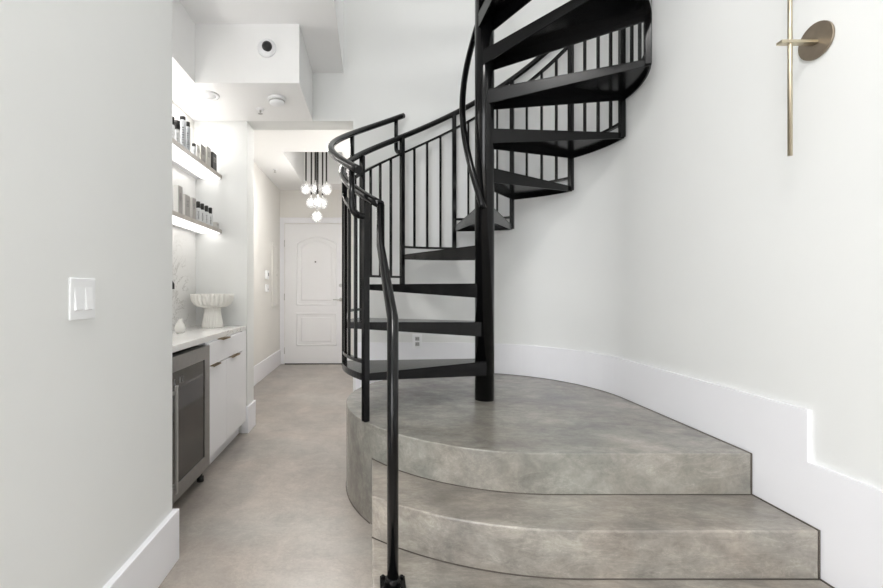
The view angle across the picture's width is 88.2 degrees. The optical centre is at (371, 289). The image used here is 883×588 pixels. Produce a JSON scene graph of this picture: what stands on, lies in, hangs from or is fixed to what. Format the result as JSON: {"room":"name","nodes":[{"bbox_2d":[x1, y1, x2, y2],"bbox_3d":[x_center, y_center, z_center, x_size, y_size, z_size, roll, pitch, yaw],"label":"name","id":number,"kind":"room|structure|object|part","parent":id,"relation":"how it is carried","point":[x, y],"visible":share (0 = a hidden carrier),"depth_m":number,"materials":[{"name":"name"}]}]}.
{"room":"stair hall","nodes":[
{"label":"stair hall","id":0,"kind":"room"},
{"bbox_2d":[0,0,171,587],"bbox_3d":[-2.466,-1.020,1.238,3.268,4.300,1.275,0,0,0],"label":"wall","id":1,"kind":"structure","parent":0,"point":[86,85],"depth_m":1.31,"materials":[{"name":"paint"}]},
{"bbox_2d":[69,278,94,320],"bbox_3d":[-0.826,0.025,1.289,0.012,0.118,0.112,0,0,0],"label":"light switch","id":2,"kind":"object","parent":1,"relation":"attached to","point":[81,290],"visible":1,"depth_m":1.28,"materials":[{"name":"white plastic"}]},
{"bbox_2d":[103,509,178,587],"bbox_3d":[-2.405,1.024,1.236,3.190,0.211,1.323,0,0,0],"label":"baseboard","id":3,"kind":"structure","parent":1,"relation":"attached to","point":[150,564],"depth_m":1.68,"materials":[{"name":"paint"}]},
{"bbox_2d":[172,0,194,82],"bbox_3d":[-1.274,-2.253,2.389,0.263,1.834,1.029,0,0,0],"label":"wall header","id":4,"kind":"structure","parent":0,"point":[183,26],"depth_m":2.74,"materials":[{"name":"paint"}]},
{"bbox_2d":[172,100,279,365],"bbox_3d":[-1.502,-1.020,4.423,0.195,4.300,5.095,0,0,0],"label":"wall","id":5,"kind":"structure","parent":0,"point":[266,193],"depth_m":5.88,"materials":[{"name":"paint"}]},
{"bbox_2d":[172,164,195,329],"bbox_3d":[-1.399,-0.299,2.728,0.012,1.158,1.656,0,0,0],"label":"backsplash","id":6,"kind":"structure","parent":5,"relation":"attached to","point":[183,241],"depth_m":3.32,"materials":[{"name":"stone"}]},
{"bbox_2d":[172,138,221,178],"bbox_3d":[-1.290,-0.894,2.729,0.205,0.036,1.658,0,0,0],"label":"wall shelf","id":7,"kind":"object","parent":5,"relation":"attached to","point":[184,159],"visible":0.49,"depth_m":3.14,"materials":[{"name":"paint"}]},
{"bbox_2d":[172,116,174,138],"bbox_3d":[-1.222,-0.981,2.745,0.036,0.150,0.036,0,0,0],"label":"bottle","id":8,"kind":"object","parent":7,"relation":"on","point":[173,117],"visible":0.37,"depth_m":2.73,"materials":[{"name":"white plastic"}]},
{"bbox_2d":[174,120,179,142],"bbox_3d":[-1.217,-0.981,2.810,0.038,0.150,0.038,0,0,0],"label":"bottle","id":9,"kind":"object","parent":7,"relation":"on","point":[177,122],"visible":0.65,"depth_m":2.79,"materials":[{"name":"white plastic"}]},
{"bbox_2d":[179,116,185,147],"bbox_3d":[-1.217,-1.010,2.892,0.044,0.208,0.044,0,0,0],"label":"bottle","id":10,"kind":"object","parent":7,"relation":"on","point":[182,120],"visible":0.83,"depth_m":2.87,"materials":[{"name":"white plastic"}]},
{"bbox_2d":[186,121,189,150],"bbox_3d":[-1.216,-1.006,2.965,0.037,0.200,0.037,0,0,0],"label":"bottle","id":11,"kind":"object","parent":7,"relation":"on","point":[187,122],"visible":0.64,"depth_m":2.95,"materials":[{"name":"white plastic"}]},
{"bbox_2d":[191,143,195,154],"bbox_3d":[-1.215,-0.952,3.070,0.032,0.092,0.032,0,0,0],"label":"bottle","id":12,"kind":"object","parent":7,"relation":"on","point":[193,149],"visible":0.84,"depth_m":3.06,"materials":[{"name":"white plastic"}]},
{"bbox_2d":[191,144,199,157],"bbox_3d":[-1.228,-0.958,3.132,0.041,0.103,0.055,0,0,0],"label":"carton","id":13,"kind":"object","parent":7,"relation":"on","point":[197,145],"visible":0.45,"depth_m":3.12,"materials":[{"name":"white cardboard"}]},
{"bbox_2d":[198,144,205,162],"bbox_3d":[-1.225,-0.970,3.222,0.036,0.128,0.091,0,0,0],"label":"carton","id":14,"kind":"object","parent":7,"relation":"on","point":[202,148],"visible":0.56,"depth_m":3.21,"materials":[{"name":"beige cardboard"}]},
{"bbox_2d":[203,145,210,166],"bbox_3d":[-1.226,-0.981,3.326,0.041,0.150,0.084,0,0,0],"label":"carton","id":15,"kind":"object","parent":7,"relation":"on","point":[208,150],"visible":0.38,"depth_m":3.32,"materials":[{"name":"beige cardboard"}]},
{"bbox_2d":[211,152,216,170],"bbox_3d":[-1.217,-0.975,3.435,0.036,0.138,0.086,0,0,0],"label":"carton","id":16,"kind":"object","parent":7,"relation":"on","point":[213,155],"visible":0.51,"depth_m":3.43,"materials":[{"name":"cardboard"}]},
{"bbox_2d":[172,210,221,233],"bbox_3d":[-1.290,-0.460,2.729,0.205,0.030,1.658,0,0,0],"label":"wall shelf","id":17,"kind":"object","parent":5,"relation":"attached to","point":[179,220],"visible":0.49,"depth_m":3.13,"materials":[{"name":"paint"}]},
{"bbox_2d":[174,185,182,213],"bbox_3d":[-1.232,-0.568,2.860,0.031,0.185,0.063,0,0,0],"label":"carton","id":18,"kind":"object","parent":17,"relation":"on","point":[178,190],"visible":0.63,"depth_m":2.83,"materials":[{"name":"white cardboard"}]},
{"bbox_3d":[-1.232,-0.568,2.829,0.028,0.183,0.001,0,0,0],"label":"panel","id":19,"kind":"part","parent":18,"relation":"part of","materials":[{"name":"white cardboard"}]},
{"bbox_2d":[183,194,189,216],"bbox_3d":[-1.232,-0.550,2.972,0.031,0.150,0.076,0,0,0],"label":"carton","id":20,"kind":"object","parent":17,"relation":"on","point":[186,199],"visible":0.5,"depth_m":2.95,"materials":[{"name":"beige cardboard"}]},
{"bbox_3d":[-1.232,-0.550,2.934,0.028,0.148,0.001,0,0,0],"label":"panel","id":21,"kind":"part","parent":20,"relation":"part of","materials":[{"name":"white cardboard"}]},
{"bbox_2d":[190,197,195,218],"bbox_3d":[-1.225,-0.550,3.064,0.031,0.150,0.061,0,0,0],"label":"carton","id":22,"kind":"object","parent":17,"relation":"on","point":[192,200],"visible":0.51,"depth_m":3.04,"materials":[{"name":"beige cardboard"}]},
{"bbox_3d":[-1.225,-0.550,3.034,0.028,0.148,0.001,0,0,0],"label":"panel","id":23,"kind":"part","parent":22,"relation":"part of","materials":[{"name":"beige cardboard"}]},
{"bbox_2d":[196,201,200,220],"bbox_3d":[-1.213,-0.546,3.140,0.040,0.142,0.040,0,0,0],"label":"bottle","id":24,"kind":"object","parent":17,"relation":"on","point":[198,210],"visible":0.81,"depth_m":3.13,"materials":[{"name":"white plastic"}]},
{"bbox_2d":[200,203,204,222],"bbox_3d":[-1.213,-0.546,3.215,0.040,0.142,0.040,0,0,0],"label":"bottle","id":25,"kind":"object","parent":17,"relation":"on","point":[201,204],"visible":0.74,"depth_m":3.20,"materials":[{"name":"white plastic"}]},
{"bbox_2d":[204,205,208,224],"bbox_3d":[-1.213,-0.546,3.295,0.040,0.142,0.040,0,0,0],"label":"bottle","id":26,"kind":"object","parent":17,"relation":"on","point":[205,206],"visible":0.77,"depth_m":3.28,"materials":[{"name":"white plastic"}]},
{"bbox_2d":[208,207,212,225],"bbox_3d":[-1.213,-0.546,3.375,0.040,0.142,0.040,0,0,0],"label":"bottle","id":27,"kind":"object","parent":17,"relation":"on","point":[209,208],"visible":0.7,"depth_m":3.36,"materials":[{"name":"white plastic"}]},
{"bbox_2d":[213,222,218,228],"bbox_3d":[-1.217,-0.500,3.498,0.036,0.050,0.065,0,0,0],"label":"carton","id":28,"kind":"object","parent":17,"relation":"on","point":[215,224],"visible":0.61,"depth_m":3.47,"materials":[{"name":"white cardboard"}]},
{"bbox_2d":[265,270,268,278],"bbox_3d":[-1.391,-0.201,5.965,0.035,0.115,0.110,0,0,0],"label":"thermostat","id":29,"kind":"object","parent":5,"relation":"attached to","point":[266,271],"visible":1,"depth_m":5.91,"materials":[{"name":"white plastic"}]},
{"bbox_2d":[265,284,268,291],"bbox_3d":[-1.391,-0.026,5.965,0.035,0.095,0.090,0,0,0],"label":"intercom","id":30,"kind":"object","parent":5,"relation":"attached to","point":[266,285],"visible":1,"depth_m":5.92,"materials":[{"name":"white plastic"}]},
{"bbox_2d":[254,349,280,385],"bbox_3d":[-1.396,1.018,5.303,0.018,0.225,3.095,0,0,0],"label":"baseboard","id":31,"kind":"structure","parent":5,"relation":"attached to","point":[262,369],"depth_m":5.92,"materials":[{"name":"paint"}]},
{"bbox_2d":[272,242,277,306],"bbox_3d":[-1.397,-0.215,6.470,0.020,0.914,0.360,0,0,0],"label":"breaker panel","id":32,"kind":"object","parent":5,"relation":"attached to","point":[274,249],"visible":1,"depth_m":6.46,"materials":[{"name":"paint"}]},
{"bbox_3d":[-1.402,-0.215,6.470,0.006,0.818,0.278,0,0,0],"label":"panel door","id":33,"kind":"part","parent":32,"relation":"part of","materials":[{"name":"paint"}]},
{"bbox_2d":[172,24,312,120],"bbox_3d":[-0.938,-1.527,3.232,0.935,0.382,0.657,0,0,0],"label":"ceiling","id":34,"kind":"structure","parent":0,"point":[229,63],"depth_m":2.90,"materials":[{"name":"paint"}]},
{"bbox_2d":[196,90,219,100],"bbox_3d":[-1.124,-1.331,3.083,0.152,0.010,0.152,0,0,0],"label":"recessed light","id":35,"kind":"object","parent":34,"relation":"in","point":[203,94],"visible":1,"depth_m":3.08,"materials":[{"name":"white plastic"}]},
{"bbox_2d":[199,93,215,98],"bbox_3d":[-1.124,-1.333,3.083,0.112,0.004,0.112,0,0,0],"label":"diffuser","id":36,"kind":"object","parent":35,"relation":"attached to","point":[201,95],"depth_m":3.08,"materials":[{"name":"white plastic"}]},
{"bbox_2d":[256,107,263,114],"bbox_3d":[-0.824,-1.319,3.322,0.060,0.041,0.060,0,0,0],"label":"sprinkler","id":37,"kind":"object","parent":34,"relation":"attached to","point":[259,109],"visible":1,"depth_m":3.31,"materials":[{"name":"white plastic"}]},
{"bbox_2d":[257,38,275,57],"bbox_3d":[-0.682,-1.558,2.891,0.109,0.120,0.088,0,0,30],"label":"security camera","id":38,"kind":"object","parent":34,"relation":"attached to","point":[266,47],"visible":1,"depth_m":2.88,"materials":[{"name":"white plastic"}]},
{"bbox_2d":[268,95,285,106],"bbox_3d":[-0.663,-1.314,3.139,0.128,0.044,0.128,0,0,0],"label":"smoke detector","id":39,"kind":"object","parent":34,"relation":"attached to","point":[274,100],"visible":1,"depth_m":3.10,"materials":[{"name":"white plastic"}]},
{"bbox_3d":[-0.663,-1.329,3.139,0.128,0.014,0.128,0,0,0],"label":"plate","id":40,"kind":"part","parent":39,"relation":"part of","materials":[{"name":"white plastic"}]},
{"bbox_2d":[180,0,343,72],"bbox_3d":[-0.683,-2.444,2.445,0.917,1.452,2.290,0,0,0],"label":"ceiling","id":41,"kind":"structure","parent":0,"point":[321,22],"depth_m":2.85,"materials":[{"name":"paint"}]},
{"bbox_2d":[158,364,371,587],"bbox_3d":[-1.175,1.180,1.835,5.850,0.100,10.270,0,0,0],"label":"floor","id":42,"kind":"structure","parent":0,"point":[273,509],"depth_m":2.36,"materials":[{"name":"concrete"}]},
{"bbox_2d":[172,345,209,504],"bbox_3d":[-1.157,0.732,2.413,0.437,0.797,0.606,0,0,0],"label":"wine cooler","id":43,"kind":"object","parent":42,"relation":"on","point":[191,365],"visible":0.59,"depth_m":2.43,"materials":[{"name":"metal"}]},
{"bbox_3d":[-0.962,0.724,2.174,0.047,0.523,0.017,0,0,0],"label":"handle","id":44,"kind":"part","parent":43,"relation":"part of","materials":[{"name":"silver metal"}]},
{"bbox_3d":[-1.002,0.694,2.413,0.035,0.572,0.456,0,0,0],"label":"glass","id":45,"kind":"part","parent":43,"relation":"part of","materials":[{"name":"grey glass"}]},
{"bbox_2d":[196,330,245,463],"bbox_3d":[-1.179,0.723,3.134,0.422,0.814,0.823,0,0,0],"label":"base cabinet","id":46,"kind":"object","parent":42,"relation":"on","point":[227,353],"visible":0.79,"depth_m":3.07,"materials":[{"name":"paint"}]},
{"bbox_2d":[172,325,245,352],"bbox_3d":[-1.200,0.297,2.729,0.405,0.035,1.658,0,0,0],"label":"countertop","id":47,"kind":"structure","parent":46,"relation":"on","point":[195,335],"depth_m":2.83,"materials":[{"name":"stone"}]},
{"bbox_2d":[174,319,185,332],"bbox_3d":[-1.250,0.234,2.930,0.068,0.092,0.068,0,0,0],"label":"vase","id":48,"kind":"object","parent":47,"relation":"on","point":[179,327],"visible":1,"depth_m":2.91,"materials":[{"name":"ceramic"}]},
{"bbox_2d":[190,294,233,327],"bbox_3d":[-1.200,0.154,3.385,0.315,0.251,0.313,0,0,0],"label":"pedestal bowl","id":49,"kind":"object","parent":47,"relation":"on","point":[212,304],"visible":0.99,"depth_m":3.31,"materials":[{"name":"ceramic"}]},
{"bbox_3d":[-0.997,0.744,2.885,0.021,0.552,0.320,0,0,0],"label":"door","id":50,"kind":"part","parent":46,"relation":"part of","materials":[{"name":"paint"}]},
{"bbox_3d":[-0.997,0.392,3.083,0.021,0.140,0.715,0,0,0],"label":"drawer","id":51,"kind":"part","parent":46,"relation":"part of","materials":[{"name":"paint"}]},
{"bbox_3d":[-0.997,0.744,3.244,0.021,0.552,0.392,0,0,0],"label":"door","id":52,"kind":"part","parent":46,"relation":"part of","materials":[{"name":"paint"}]},
{"bbox_2d":[285,363,341,363],"bbox_3d":[-0.871,1.124,6.855,0.914,0.012,0.030,0,0,0],"label":"threshold","id":53,"kind":"object","parent":42,"relation":"on","point":[285,363],"visible":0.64,"depth_m":6.84,"materials":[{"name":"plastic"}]},
{"bbox_2d":[346,373,834,587],"bbox_3d":[0.675,0.889,2.390,1.657,0.490,2.307,0,0,0],"label":"concrete platform","id":54,"kind":"object","parent":42,"relation":"on","point":[544,483],"visible":0.9,"depth_m":1.78,"materials":[{"name":"grey concrete"}]},
{"bbox_2d":[327,0,651,587],"bbox_3d":[0.631,-1.125,2.472,1.781,4.188,2.087,0,0,0],"label":"spiral staircase","id":55,"kind":"structure","parent":54,"relation":"on","point":[574,22],"depth_m":2.61,"materials":[{"name":"black metal"}]},
{"bbox_3d":[-0.160,-0.119,2.626,0.032,1.123,0.032,0,0,0],"label":"post","id":56,"kind":"part","parent":55,"relation":"part of","materials":[{"name":"black metal"}]},
{"bbox_3d":[-0.110,0.354,2.417,0.050,0.016,0.434,0,0,-17],"label":"rail","id":57,"kind":"part","parent":55,"relation":"part of","materials":[{"name":"black metal"}]},
{"bbox_3d":[-0.066,-0.345,3.045,0.031,1.123,0.031,0,0,28],"label":"post","id":58,"kind":"part","parent":55,"relation":"part of","materials":[{"name":"black metal"}]},
{"bbox_3d":[-0.032,0.096,2.216,0.031,1.103,0.031,0,0,-32],"label":"post","id":59,"kind":"part","parent":55,"relation":"part of","materials":[{"name":"black metal"}]},
{"bbox_3d":[-0.066,-0.954,2.828,0.350,0.810,1.404,0,0,13],"label":"grab rail","id":60,"kind":"part","parent":55,"relation":"part of","materials":[{"name":"black metal"}]},
{"bbox_3d":[0.069,-0.096,3.212,0.050,0.016,0.434,0,0,43],"label":"rail","id":61,"kind":"part","parent":55,"relation":"part of","materials":[{"name":"black metal"}]},
{"bbox_3d":[0.054,0.285,1.786,0.038,1.367,0.670,0,0,-3],"label":"newel post","id":62,"kind":"part","parent":55,"relation":"part of","materials":[{"name":"black metal"}]},
{"bbox_3d":[0.226,-0.570,3.359,0.031,1.123,0.031,0,0,-32],"label":"post","id":63,"kind":"part","parent":55,"relation":"part of","materials":[{"name":"black metal"}]},
{"bbox_3d":[0.426,-0.322,3.436,0.434,0.016,0.050,0,0,-17],"label":"rail","id":64,"kind":"part","parent":55,"relation":"part of","materials":[{"name":"black metal"}]},
{"bbox_3d":[0.665,-1.800,2.660,1.716,2.839,1.716,0,0,0],"label":"handrail","id":65,"kind":"part","parent":55,"relation":"part of","materials":[{"name":"black metal"}]},
{"bbox_3d":[0.636,-0.795,3.486,0.032,1.123,0.032,0,0,0],"label":"post","id":66,"kind":"part","parent":55,"relation":"part of","materials":[{"name":"black metal"}]},
{"bbox_3d":[0.665,-1.696,2.660,1.676,2.722,1.675,0,0,0],"label":"rail","id":67,"kind":"part","parent":55,"relation":"part of","materials":[{"name":"black metal"}]},
{"bbox_3d":[0.648,-1.394,2.682,0.292,1.881,0.238,0,0,-38],"label":"rail","id":68,"kind":"part","parent":55,"relation":"part of","materials":[{"name":"black metal"}]},
{"bbox_3d":[0.848,-0.547,3.451,0.434,0.016,0.050,0,0,13],"label":"rail","id":69,"kind":"part","parent":55,"relation":"part of","materials":[{"name":"black metal"}]},
{"bbox_3d":[1.054,-1.021,3.389,0.031,1.123,0.031,0,0,28],"label":"post","id":70,"kind":"part","parent":55,"relation":"part of","materials":[{"name":"black metal"}]},
{"bbox_3d":[1.220,-0.772,3.252,0.434,0.016,0.050,0,0,43],"label":"rail","id":71,"kind":"part","parent":55,"relation":"part of","materials":[{"name":"black metal"}]},
{"bbox_3d":[1.367,-1.246,3.095,0.031,1.123,0.031,0,0,-32],"label":"post","id":72,"kind":"part","parent":55,"relation":"part of","materials":[{"name":"black metal"}]},
{"bbox_3d":[1.443,-0.998,2.894,0.050,0.016,0.434,0,0,-17],"label":"rail","id":73,"kind":"part","parent":55,"relation":"part of","materials":[{"name":"black metal"}]},
{"bbox_3d":[1.491,-1.471,2.684,0.032,1.123,0.032,0,0,0],"label":"post","id":74,"kind":"part","parent":55,"relation":"part of","materials":[{"name":"black metal"}]},
{"bbox_3d":[1.391,-1.697,2.266,0.031,1.123,0.031,0,0,28],"label":"post","id":75,"kind":"part","parent":55,"relation":"part of","materials":[{"name":"black metal"}]},
{"bbox_2d":[254,130,351,189],"bbox_3d":[-0.777,-1.827,5.312,1.255,0.600,3.115,0,0,0],"label":"ceiling","id":76,"kind":"structure","parent":0,"point":[284,151],"depth_m":5.17,"materials":[{"name":"paint"}]},
{"bbox_2d":[300,152,331,221],"bbox_3d":[-0.706,-1.467,5.700,0.400,1.219,0.320,0,0,0],"label":"pendant chandelier","id":77,"kind":"object","parent":76,"relation":"hanging from","point":[317,202],"visible":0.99,"depth_m":5.67,"materials":[{"name":"white glass"}]},
{"bbox_3d":[-0.836,-1.279,5.700,0.140,0.140,0.140,0,0,0],"label":"globe","id":78,"kind":"part","parent":77,"relation":"part of","materials":[{"name":"white glass"}]},
{"bbox_3d":[-0.836,-1.700,5.700,0.020,0.714,0.020,0,0,0],"label":"rod","id":79,"kind":"part","parent":77,"relation":"part of","materials":[{"name":"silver metal"}]},
{"bbox_3d":[-0.773,-1.110,5.740,0.140,0.140,0.140,0,0,0],"label":"globe","id":80,"kind":"part","parent":77,"relation":"part of","materials":[{"name":"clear glass"}]},
{"bbox_3d":[-0.773,-1.615,5.740,0.020,0.883,0.020,0,0,0],"label":"rod","id":81,"kind":"part","parent":77,"relation":"part of","materials":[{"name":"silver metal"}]},
{"bbox_3d":[-0.725,-1.297,5.750,0.140,0.140,0.140,0,0,0],"label":"globe","id":82,"kind":"part","parent":77,"relation":"part of","materials":[{"name":"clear glass"}]},
{"bbox_3d":[-0.697,-1.524,5.700,0.020,1.066,0.020,0,0,0],"label":"rod","id":83,"kind":"part","parent":77,"relation":"part of","materials":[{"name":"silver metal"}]},
{"bbox_3d":[-0.697,-0.927,5.700,0.140,0.140,0.140,0,0,0],"label":"globe","id":84,"kind":"part","parent":77,"relation":"part of","materials":[{"name":"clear glass"}]},
{"bbox_3d":[-0.677,-1.093,5.620,0.140,0.140,0.140,0,0,0],"label":"globe","id":85,"kind":"part","parent":77,"relation":"part of","materials":[{"name":"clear glass"}]},
{"bbox_3d":[-0.677,-1.607,5.620,0.020,0.900,0.020,0,0,0],"label":"rod","id":86,"kind":"part","parent":77,"relation":"part of","materials":[{"name":"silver metal"}]},
{"bbox_3d":[-0.632,-1.614,5.760,0.020,0.886,0.020,0,0,0],"label":"rod","id":87,"kind":"part","parent":77,"relation":"part of","materials":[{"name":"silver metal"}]},
{"bbox_3d":[-0.632,-1.107,5.760,0.140,0.140,0.140,0,0,0],"label":"globe","id":88,"kind":"part","parent":77,"relation":"part of","materials":[{"name":"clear glass"}]},
{"bbox_3d":[-0.576,-1.268,5.680,0.140,0.140,0.140,0,0,0],"label":"globe","id":89,"kind":"part","parent":77,"relation":"part of","materials":[{"name":"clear glass"}]},
{"bbox_2d":[280,190,352,363],"bbox_3d":[-0.777,-1.020,6.920,1.255,4.300,0.100,0,0,0],"label":"wall","id":90,"kind":"structure","parent":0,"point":[292,202],"depth_m":6.87,"materials":[{"name":"paint"}]},
{"bbox_2d":[284,224,341,362],"bbox_3d":[-0.877,0.057,6.833,0.927,2.123,0.072,0,0,0],"label":"door","id":91,"kind":"structure","parent":90,"relation":"in","point":[313,252],"depth_m":6.86,"materials":[{"name":"paint"}]},
{"bbox_3d":[-0.844,-0.290,6.856,0.616,1.046,0.021,0,0,0],"label":"panel","id":92,"kind":"part","parent":91,"relation":"part of","materials":[{"name":"paint"}]},
{"bbox_3d":[-0.844,0.599,6.856,0.616,0.503,0.021,0,0,0],"label":"panel","id":93,"kind":"part","parent":91,"relation":"part of","materials":[{"name":"paint"}]},
{"bbox_2d":[280,218,349,363],"bbox_3d":[-0.864,0.014,6.856,1.079,2.232,0.028,0,0,0],"label":"door frame","id":94,"kind":"structure","parent":90,"relation":"attached to","point":[282,220],"depth_m":6.85,"materials":[{"name":"paint"}]},
{"bbox_2d":[194,0,452,432],"bbox_3d":[-0.372,-1.020,3.658,2.065,4.300,0.195,0,0,0],"label":"wall","id":95,"kind":"structure","parent":0,"point":[403,49],"depth_m":3.56,"materials":[{"name":"paint"}]},
{"bbox_2d":[241,400,255,432],"bbox_3d":[-1.002,1.024,3.658,0.057,0.211,0.223,0,0,0],"label":"baseboard","id":96,"kind":"structure","parent":95,"relation":"attached to","point":[247,426],"depth_m":3.60,"materials":[{"name":"paint"}]},
{"bbox_2d":[412,334,421,348],"bbox_3d":[0.356,0.405,3.548,0.074,0.115,0.024,0,0,0],"label":"power outlet","id":97,"kind":"object","parent":95,"relation":"attached to","point":[416,338],"visible":1,"depth_m":3.54,"materials":[{"name":"white plastic"}]},
{"bbox_2d":[453,0,882,489],"bbox_3d":[1.548,-1.020,0.328,0.966,4.300,7.041,0,0,-7],"label":"wall","id":98,"kind":"structure","parent":0,"point":[691,243],"depth_m":1.95,"materials":[{"name":"paint"}]},
{"bbox_2d":[355,342,882,587],"bbox_3d":[1.378,0.772,0.346,1.424,0.715,6.958,0,0,-14],"label":"baseboard","id":99,"kind":"structure","parent":98,"relation":"attached to","point":[847,511],"depth_m":1.76,"materials":[{"name":"paint"}]},
{"bbox_2d":[776,0,834,155],"bbox_3d":[1.454,-0.874,1.534,0.132,0.832,0.121,0,0,0],"label":"wall sconce","id":100,"kind":"object","parent":98,"relation":"attached to","point":[817,39],"visible":1,"depth_m":1.53,"materials":[{"name":"brown metal"}]},
{"bbox_3d":[1.425,-0.874,1.534,0.013,0.832,0.013,0,0,34],"label":"rod","id":101,"kind":"part","parent":100,"relation":"part of","materials":[{"name":"gold metal"}]},
{"bbox_3d":[1.451,-0.843,1.534,0.126,0.010,0.024,0,0,0],"label":"arm","id":102,"kind":"part","parent":100,"relation":"part of","materials":[{"name":"gold metal"}]}
]}

